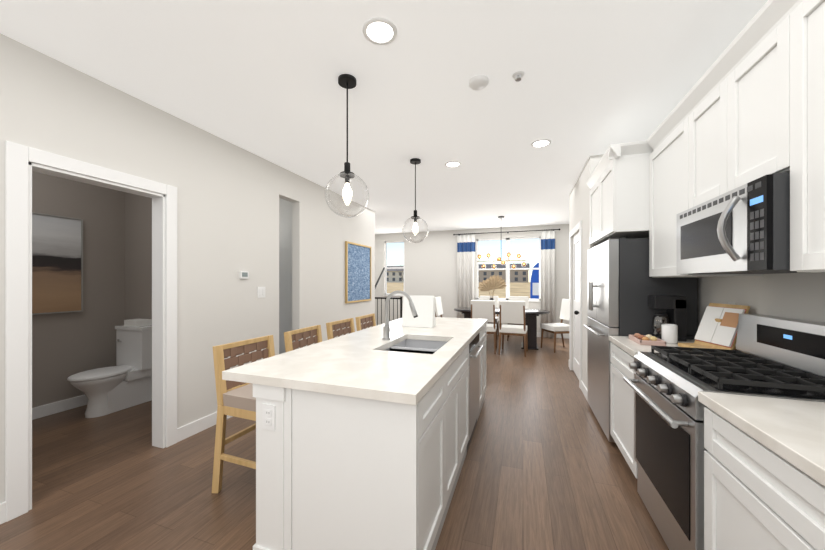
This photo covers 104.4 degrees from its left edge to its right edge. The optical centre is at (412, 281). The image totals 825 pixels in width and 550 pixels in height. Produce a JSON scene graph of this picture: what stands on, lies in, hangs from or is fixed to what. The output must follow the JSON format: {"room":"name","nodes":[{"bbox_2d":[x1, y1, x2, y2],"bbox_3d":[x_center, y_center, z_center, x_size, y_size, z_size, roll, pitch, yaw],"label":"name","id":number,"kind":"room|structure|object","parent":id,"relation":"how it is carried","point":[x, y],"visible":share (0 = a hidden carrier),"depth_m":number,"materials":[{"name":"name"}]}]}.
{"room":"kitchen","nodes":[
{"label":"kitchen","id":0,"kind":"room"},
{"bbox_2d":[32,171,291,407],"bbox_3d":[-2.062,-0.020,2.865,0.011,2.740,3.910,0,0,19],"label":"wall","id":1,"kind":"structure","parent":0,"point":[117,257],"depth_m":3.59,"materials":[{"name":"beige paint"}]},
{"bbox_2d":[32,212,82,314],"bbox_3d":[-3.679,-0.180,3.222,0.038,1.000,0.540,0,0,19],"label":"picture","id":2,"kind":"object","parent":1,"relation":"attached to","point":[57,264],"visible":0.5,"depth_m":3.28,"materials":[{"name":"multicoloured paper"}]},
{"bbox_2d":[0,33,374,502],"bbox_3d":[-2.222,-0.020,2.206,0.120,2.740,8.720,0,0,19],"label":"wall","id":3,"kind":"structure","parent":0,"point":[229,194],"depth_m":2.92,"materials":[{"name":"white paint"}]},
{"bbox_2d":[0,501,5,524],"bbox_3d":[-2.933,1.292,-0.061,0.014,0.115,3.970,0,0,19],"label":"baseboard","id":4,"kind":"structure","parent":3,"relation":"attached to","point":[2,505],"depth_m":1.79,"materials":[{"name":"white paint"}]},
{"bbox_2d":[5,141,176,521],"bbox_3d":[-2.205,0.278,2.269,0.166,2.145,0.940,0,0,19],"label":"door frame","id":5,"kind":"structure","parent":3,"relation":"attached to","point":[22,162],"depth_m":1.89,"materials":[{"name":"white paint"}]},
{"bbox_2d":[177,412,232,441],"bbox_3d":[-1.789,1.292,3.252,0.014,0.115,1.220,0,0,19],"label":"baseboard","id":6,"kind":"structure","parent":3,"relation":"attached to","point":[194,427],"depth_m":2.85,"materials":[{"name":"white paint"}]},
{"bbox_2d":[239,271,248,278],"bbox_3d":[-1.755,-0.072,3.336,0.024,0.075,0.100,0,0,19],"label":"thermostat","id":7,"kind":"object","parent":3,"relation":"attached to","point":[243,274],"visible":1,"depth_m":3.32,"materials":[{"name":"white plastic"}]},
{"bbox_2d":[257,287,264,297],"bbox_3d":[-1.683,0.115,3.567,0.010,0.120,0.115,0,0,19],"label":"switch plate","id":8,"kind":"object","parent":3,"relation":"attached to","point":[260,292],"visible":1,"depth_m":3.56,"materials":[{"name":"white plastic"}]},
{"bbox_2d":[345,241,370,302],"bbox_3d":[-0.943,-0.160,5.668,0.033,1.020,0.900,0,0,19],"label":"framed piece","id":9,"kind":"object","parent":3,"relation":"attached to","point":[357,272],"visible":1,"depth_m":5.61,"materials":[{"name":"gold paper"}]},
{"bbox_2d":[279,198,290,353],"bbox_3d":[-2.250,-0.020,5.093,1.821,2.740,0.120,0,0,19],"label":"wall","id":10,"kind":"structure","parent":0,"point":[285,265],"depth_m":4.93,"materials":[{"name":"white paint"}]},
{"bbox_2d":[0,334,668,549],"bbox_3d":[-0.434,1.380,3.033,7.200,0.060,11.850,0,0,19],"label":"floor","id":11,"kind":"structure","parent":0,"point":[545,466],"depth_m":2.15,"materials":[{"name":"brown wood"}]},
{"bbox_2d":[32,395,87,419],"bbox_3d":[-3.850,1.292,2.768,0.014,0.115,2.320,0,0,19],"label":"baseboard","id":12,"kind":"structure","parent":11,"relation":"on","point":[63,405],"depth_m":3.31,"materials":[{"name":"white paint"}]},
{"bbox_2d":[67,319,151,417],"bbox_3d":[-3.168,0.887,3.385,0.450,0.925,0.692,0,0,19],"label":"toilet","id":13,"kind":"object","parent":11,"relation":"on","point":[125,382],"visible":0.94,"depth_m":3.45,"materials":[{"name":"white porcelain"},{"name":"white plastic"}]},
{"bbox_2d":[212,335,274,492],"bbox_3d":[-0.963,0.882,2.194,0.544,0.939,0.532,0,0,19],"label":"bar stool","id":14,"kind":"object","parent":11,"relation":"on","point":[236,399],"visible":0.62,"depth_m":2.06,"materials":[{"name":"brown wood"}]},
{"bbox_2d":[284,325,321,351],"bbox_3d":[-0.744,0.882,2.796,0.541,0.939,0.528,0,0,19],"label":"bar stool","id":15,"kind":"object","parent":11,"relation":"on","point":[290,337],"visible":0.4,"depth_m":2.83,"materials":[{"name":"brown wood"}]},
{"bbox_2d":[326,318,354,339],"bbox_3d":[-0.552,0.882,3.385,0.537,0.939,0.524,0,0,19],"label":"bar stool","id":16,"kind":"object","parent":11,"relation":"on","point":[335,326],"visible":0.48,"depth_m":3.44,"materials":[{"name":"brown wood"}]},
{"bbox_2d":[355,313,375,330],"bbox_3d":[-0.353,0.882,3.931,0.544,0.939,0.532,0,0,19],"label":"bar stool","id":17,"kind":"object","parent":11,"relation":"on","point":[370,318],"visible":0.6,"depth_m":3.97,"materials":[{"name":"brown wood"}]},
{"bbox_2d":[246,322,487,549],"bbox_3d":[0.081,0.912,2.622,0.861,0.875,2.640,0,0,19],"label":"kitchen island","id":18,"kind":"object","parent":11,"relation":"on","point":[363,438],"depth_m":1.43,"materials":[{"name":"white paint"}]},
{"bbox_2d":[222,314,487,405],"bbox_3d":[-0.021,0.455,2.657,0.995,0.040,2.670,0,0,19],"label":"island countertop","id":19,"kind":"structure","parent":18,"relation":"on","point":[391,361],"depth_m":1.71,"materials":[{"name":"white stone"}]},
{"bbox_2d":[402,296,435,327],"bbox_3d":[0.060,0.284,3.132,0.310,0.300,0.119,0,0,19],"label":"card stand","id":20,"kind":"object","parent":19,"relation":"on","point":[425,308],"visible":0.92,"depth_m":3.09,"materials":[{"name":"white paper"}]},
{"bbox_2d":[375,267,384,288],"bbox_3d":[-0.948,0.468,8.682,0.040,1.765,0.933,0,0,19],"label":"stair railing","id":21,"kind":"object","parent":11,"relation":"on","point":[378,280],"depth_m":8.76,"materials":[{"name":"black"}]},
{"bbox_2d":[375,297,401,324],"bbox_3d":[-0.659,0.860,8.109,0.840,0.980,0.040,0,0,19],"label":"stair railing","id":22,"kind":"object","parent":11,"relation":"on","point":[381,298],"depth_m":8.07,"materials":[{"name":"black"}]},
{"bbox_2d":[434,297,442,316],"bbox_3d":[0.785,0.847,7.326,0.563,1.006,0.504,0,0,19],"label":"dining chair","id":23,"kind":"object","parent":11,"relation":"on","point":[438,307],"visible":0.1,"depth_m":7.30,"materials":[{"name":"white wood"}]},
{"bbox_2d":[471,300,496,353],"bbox_3d":[1.400,0.847,6.288,0.504,1.006,0.563,0,0,19],"label":"dining chair","id":24,"kind":"object","parent":11,"relation":"on","point":[482,309],"visible":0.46,"depth_m":6.05,"materials":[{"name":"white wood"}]},
{"bbox_2d":[480,296,498,339],"bbox_3d":[1.819,0.847,7.718,0.487,1.006,0.548,0,0,19],"label":"dining chair","id":25,"kind":"object","parent":11,"relation":"on","point":[496,305],"visible":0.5,"depth_m":7.83,"materials":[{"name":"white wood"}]},
{"bbox_2d":[454,307,549,349],"bbox_3d":[1.880,0.970,6.883,1.998,0.760,1.020,0,0,19],"label":"oval dining table","id":26,"kind":"object","parent":11,"relation":"on","point":[531,315],"visible":0.52,"depth_m":6.43,"materials":[{"name":"black paint"}]},
{"bbox_2d":[478,275,506,299],"bbox_3d":[1.720,0.215,6.922,0.621,0.748,0.313,0,0,19],"label":"vase","id":27,"kind":"object","parent":26,"relation":"on","point":[493,283],"visible":0.77,"depth_m":6.84,"materials":[{"name":"beige plant"}]},
{"bbox_2d":[498,300,527,356],"bbox_3d":[1.917,0.847,6.078,0.487,1.006,0.548,0,0,23],"label":"dining chair","id":28,"kind":"object","parent":11,"relation":"on","point":[512,312],"visible":1,"depth_m":5.88,"materials":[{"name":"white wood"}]},
{"bbox_2d":[507,296,528,340],"bbox_3d":[2.481,0.847,7.490,0.487,1.006,0.548,0,0,19],"label":"dining chair","id":29,"kind":"object","parent":11,"relation":"on","point":[520,298],"visible":0.29,"depth_m":7.63,"materials":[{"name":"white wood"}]},
{"bbox_2d":[540,299,568,352],"bbox_3d":[2.921,0.847,6.358,0.548,1.006,0.487,0,0,-9],"label":"dining chair","id":30,"kind":"object","parent":11,"relation":"on","point":[561,328],"visible":0.58,"depth_m":6.36,"materials":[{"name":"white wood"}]},
{"bbox_2d":[610,342,636,478],"bbox_3d":[1.792,0.912,2.202,0.611,0.876,0.627,0,0,19],"label":"base cabinet","id":31,"kind":"object","parent":11,"relation":"on","point":[621,394],"depth_m":2.30,"materials":[{"name":"white paint"}]},
{"bbox_2d":[583,237,697,441],"bbox_3d":[2.009,0.494,2.972,0.652,1.712,0.922,0,0,19],"label":"refrigerator","id":32,"kind":"object","parent":11,"relation":"on","point":[622,285],"visible":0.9,"depth_m":2.60,"materials":[{"name":"grey metal"}]},
{"bbox_2d":[623,313,824,549],"bbox_3d":[1.512,0.765,1.557,0.669,1.170,0.760,0,0,19],"label":"steel gas range","id":33,"kind":"object","parent":11,"relation":"on","point":[782,357],"visible":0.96,"depth_m":1.48,"materials":[{"name":"grey metal"}]},
{"bbox_2d":[704,407,824,549],"bbox_3d":[1.293,0.912,0.757,0.611,0.876,0.878,0,0,19],"label":"base cabinet","id":34,"kind":"object","parent":11,"relation":"on","point":[758,495],"depth_m":0.99,"materials":[{"name":"white paint"}]},
{"bbox_2d":[609,336,824,485],"bbox_3d":[1.144,0.455,0.338,0.623,0.040,4.585,0,0,19],"label":"countertop","id":35,"kind":"structure","parent":34,"relation":"on","point":[791,431],"depth_m":1.01,"materials":[{"name":"white stone"}]},
{"bbox_2d":[629,333,665,345],"bbox_3d":[1.685,0.408,2.306,0.150,0.052,0.260,0,0,19],"label":"tray","id":36,"kind":"object","parent":35,"relation":"on","point":[640,339],"visible":1,"depth_m":2.24,"materials":[{"name":"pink ceramic"}]},
{"bbox_2d":[648,295,686,341],"bbox_3d":[1.923,0.269,2.420,0.195,0.330,0.140,0,0,19],"label":"coffee maker","id":37,"kind":"object","parent":35,"relation":"on","point":[676,308],"visible":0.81,"depth_m":2.36,"materials":[{"name":"black plastic"}]},
{"bbox_2d":[661,324,677,343],"bbox_3d":[1.837,0.369,2.288,0.092,0.130,0.092,0,0,19],"label":"candle jar","id":38,"kind":"object","parent":35,"relation":"on","point":[669,333],"visible":0.94,"depth_m":2.25,"materials":[{"name":"white ceramic"}]},
{"bbox_2d":[678,303,749,349],"bbox_3d":[1.904,0.287,2.019,0.242,0.296,0.270,0,0,5],"label":"cookbook","id":39,"kind":"object","parent":35,"relation":"on","point":[718,327],"visible":0.85,"depth_m":2.00,"materials":[{"name":"white paper"}]},
{"bbox_2d":[0,0,767,233],"bbox_3d":[-0.434,-1.430,3.033,7.200,0.080,11.850,0,0,19],"label":"ceiling","id":40,"kind":"structure","parent":0,"point":[259,78],"depth_m":2.17,"materials":[{"name":"white paint"}]},
{"bbox_2d":[325,74,368,217],"bbox_3d":[-0.448,-0.917,2.196,0.300,0.944,0.300,0,0,19],"label":"pendant light","id":41,"kind":"object","parent":40,"relation":"hanging from","point":[346,81],"visible":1,"depth_m":2.18,"materials":[{"name":"clear glass"}]},
{"bbox_2d":[362,17,396,44],"bbox_3d":[-0.180,-1.385,1.776,0.194,0.008,0.194,0,0,19],"label":"recessed light","id":42,"kind":"object","parent":40,"relation":"in","point":[379,31],"visible":1,"depth_m":1.77,"materials":[{"name":"white paint"}]},
{"bbox_2d":[402,158,428,242],"bbox_3d":[0.033,-0.917,3.649,0.300,0.944,0.300,0,0,19],"label":"pendant light","id":43,"kind":"object","parent":40,"relation":"hanging from","point":[415,161],"visible":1,"depth_m":3.63,"materials":[{"name":"clear glass"}]},
{"bbox_2d":[445,161,460,166],"bbox_3d":[0.477,-1.385,3.771,0.194,0.008,0.194,0,0,19],"label":"recessed light","id":44,"kind":"object","parent":40,"relation":"in","point":[452,164],"visible":1,"depth_m":3.76,"materials":[{"name":"white paint"}]},
{"bbox_2d":[469,75,488,90],"bbox_3d":[0.457,-1.372,2.212,0.136,0.036,0.136,0,0,19],"label":"smoke detector","id":45,"kind":"object","parent":40,"relation":"attached to","point":[478,82],"visible":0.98,"depth_m":2.18,"materials":[{"name":"white plastic"}]},
{"bbox_2d":[477,216,525,268],"bbox_3d":[1.885,-0.830,6.808,1.020,1.118,0.357,0,0,19],"label":"chandelier","id":46,"kind":"object","parent":40,"relation":"hanging from","point":[503,262],"visible":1,"depth_m":6.77,"materials":[{"name":"gold metal"}]},
{"bbox_2d":[512,71,524,81],"bbox_3d":[0.709,-1.373,2.146,0.080,0.034,0.080,0,0,19],"label":"sprinkler","id":47,"kind":"object","parent":40,"relation":"attached to","point":[518,78],"visible":1,"depth_m":2.14,"materials":[{"name":"white plastic"}]},
{"bbox_2d":[531,139,550,147],"bbox_3d":[1.287,-1.385,3.206,0.194,0.008,0.194,0,0,19],"label":"recessed light","id":48,"kind":"object","parent":40,"relation":"in","point":[540,143],"visible":1,"depth_m":3.20,"materials":[{"name":"white paint"}]},
{"bbox_2d":[383,241,404,295],"bbox_3d":[-0.506,-0.385,9.149,0.670,1.570,0.115,0,0,19],"label":"window","id":49,"kind":"structure","parent":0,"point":[386,268],"depth_m":9.20,"materials":[{"name":"white paint"}]},
{"bbox_2d":[375,224,568,333],"bbox_3d":[1.558,-0.020,8.465,6.820,2.740,0.120,0,0,19],"label":"wall","id":50,"kind":"structure","parent":0,"point":[431,264],"depth_m":8.66,"materials":[{"name":"white paint"}]},
{"bbox_2d":[453,229,559,234],"bbox_3d":[2.310,-1.250,8.069,2.584,0.044,0.136,0,0,19],"label":"curtain rod","id":51,"kind":"object","parent":50,"relation":"attached to","point":[505,232],"visible":1,"depth_m":8.02,"materials":[{"name":"black metal"}]},
{"bbox_2d":[457,235,474,317],"bbox_3d":[1.397,0.058,8.337,0.465,2.555,0.073,0,0,19],"label":"curtain","id":52,"kind":"object","parent":51,"relation":"hanging from","point":[465,270],"visible":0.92,"depth_m":8.34,"materials":[{"name":"white fabric"}]},
{"bbox_2d":[541,231,554,337],"bbox_3d":[3.258,0.058,7.694,0.321,2.555,0.068,0,0,23],"label":"curtain","id":53,"kind":"object","parent":51,"relation":"hanging from","point":[548,270],"visible":0.98,"depth_m":7.69,"materials":[{"name":"white fabric"}]},
{"bbox_2d":[477,237,540,301],"bbox_3d":[2.424,-0.315,8.137,1.610,1.610,0.115,0,0,19],"label":"window","id":54,"kind":"structure","parent":50,"relation":"in","point":[507,268],"depth_m":8.13,"materials":[{"name":"white paint"}]},
{"bbox_2d":[491,331,568,338],"bbox_3d":[1.480,1.292,8.421,6.700,0.115,0.014,0,0,19],"label":"baseboard","id":55,"kind":"structure","parent":50,"relation":"attached to","point":[538,333],"depth_m":7.71,"materials":[{"name":"white paint"}]},
{"bbox_2d":[569,154,601,389],"bbox_3d":[2.287,-0.020,4.294,0.120,2.740,1.670,0,0,19],"label":"wall","id":56,"kind":"structure","parent":0,"point":[579,202],"depth_m":3.92,"materials":[{"name":"white paint"}]},
{"bbox_2d":[569,220,581,388],"bbox_3d":[2.288,0.287,4.500,0.122,2.125,1.010,0,0,19],"label":"door frame","id":57,"kind":"structure","parent":56,"relation":"attached to","point":[577,303],"depth_m":4.56,"materials":[{"name":"white paint"}]},
{"bbox_2d":[581,380,587,401],"bbox_3d":[2.042,1.292,3.791,0.014,0.115,0.520,0,0,19],"label":"baseboard","id":58,"kind":"structure","parent":56,"relation":"attached to","point":[583,388],"depth_m":3.78,"materials":[{"name":"white paint"}]},
{"bbox_2d":[698,272,824,350],"bbox_3d":[1.430,-0.020,0.019,0.120,2.740,6.970,0,0,19],"label":"wall","id":59,"kind":"structure","parent":0,"point":[800,296],"depth_m":1.74,"materials":[{"name":"white paint"}]},
{"bbox_2d":[586,168,606,244],"bbox_3d":[2.132,-0.750,3.154,0.591,0.690,0.546,0,0,19],"label":"upper cabinet","id":60,"kind":"object","parent":59,"relation":"attached to","point":[592,183],"depth_m":3.32,"materials":[{"name":"white paint"}]},
{"bbox_2d":[598,140,645,239],"bbox_3d":[1.994,-0.750,2.753,0.591,0.690,0.546,0,0,19],"label":"upper cabinet","id":61,"kind":"object","parent":59,"relation":"attached to","point":[622,172],"depth_m":2.57,"materials":[{"name":"white paint"}]},
{"bbox_2d":[686,68,713,209],"bbox_3d":[1.742,-0.760,1.648,0.346,0.670,0.446,0,0,19],"label":"upper cabinet","id":62,"kind":"object","parent":59,"relation":"attached to","point":[700,99],"depth_m":1.79,"materials":[{"name":"white paint"}]},
{"bbox_2d":[646,100,762,277],"bbox_3d":[1.907,-0.565,2.128,0.346,1.060,0.693,0,0,19],"label":"upper cabinet","id":63,"kind":"object","parent":59,"relation":"attached to","point":[665,150],"depth_m":2.22,"materials":[{"name":"white paint"}]},
{"bbox_2d":[714,4,769,197],"bbox_3d":[1.636,-0.760,1.343,0.346,0.670,0.445,0,0,19],"label":"upper cabinet","id":64,"kind":"object","parent":59,"relation":"attached to","point":[749,107],"depth_m":1.44,"materials":[{"name":"white paint"}]},
{"bbox_2d":[677,172,808,274],"bbox_3d":[1.623,-0.228,1.519,0.486,0.365,0.758,0,0,19],"label":"microwave","id":65,"kind":"object","parent":64,"relation":"attached to","point":[744,229],"visible":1,"depth_m":1.36,"materials":[{"name":"grey metal"}]},
{"bbox_2d":[770,0,824,272],"bbox_3d":[1.458,-0.565,0.825,0.346,1.060,0.774,0,0,19],"label":"upper cabinet","id":66,"kind":"object","parent":59,"relation":"attached to","point":[797,27],"depth_m":1.14,"materials":[{"name":"white paint"}]},
{"label":"outside","id":67,"kind":"structure","parent":0,"visible":0},
{"bbox_2d":[387,282,529,298],"bbox_3d":[70.021,1.575,202.776,600.000,2.750,410.950,0,0,19],"label":"ground","id":68,"kind":"structure","parent":67,"point":[519,289],"depth_m":71.82,"materials":[{"name":"beige sand"}]},
{"bbox_2d":[387,263,529,282],"bbox_3d":[-17.454,-3.900,156.255,326.000,8.200,41.000,0,0,19],"label":"buildings","id":69,"kind":"structure","parent":68,"relation":"on","point":[516,276],"depth_m":129.11,"materials":[{"name":"beige"}]},
{"bbox_2d":[530,263,538,298],"bbox_3d":[7.949,0.750,20.530,0.745,4.000,0.050,0,0,19],"label":"flag banner","id":70,"kind":"object","parent":68,"relation":"on","point":[534,288],"visible":0.35,"depth_m":20.54,"materials":[{"name":"blue fabric"}]}
]}

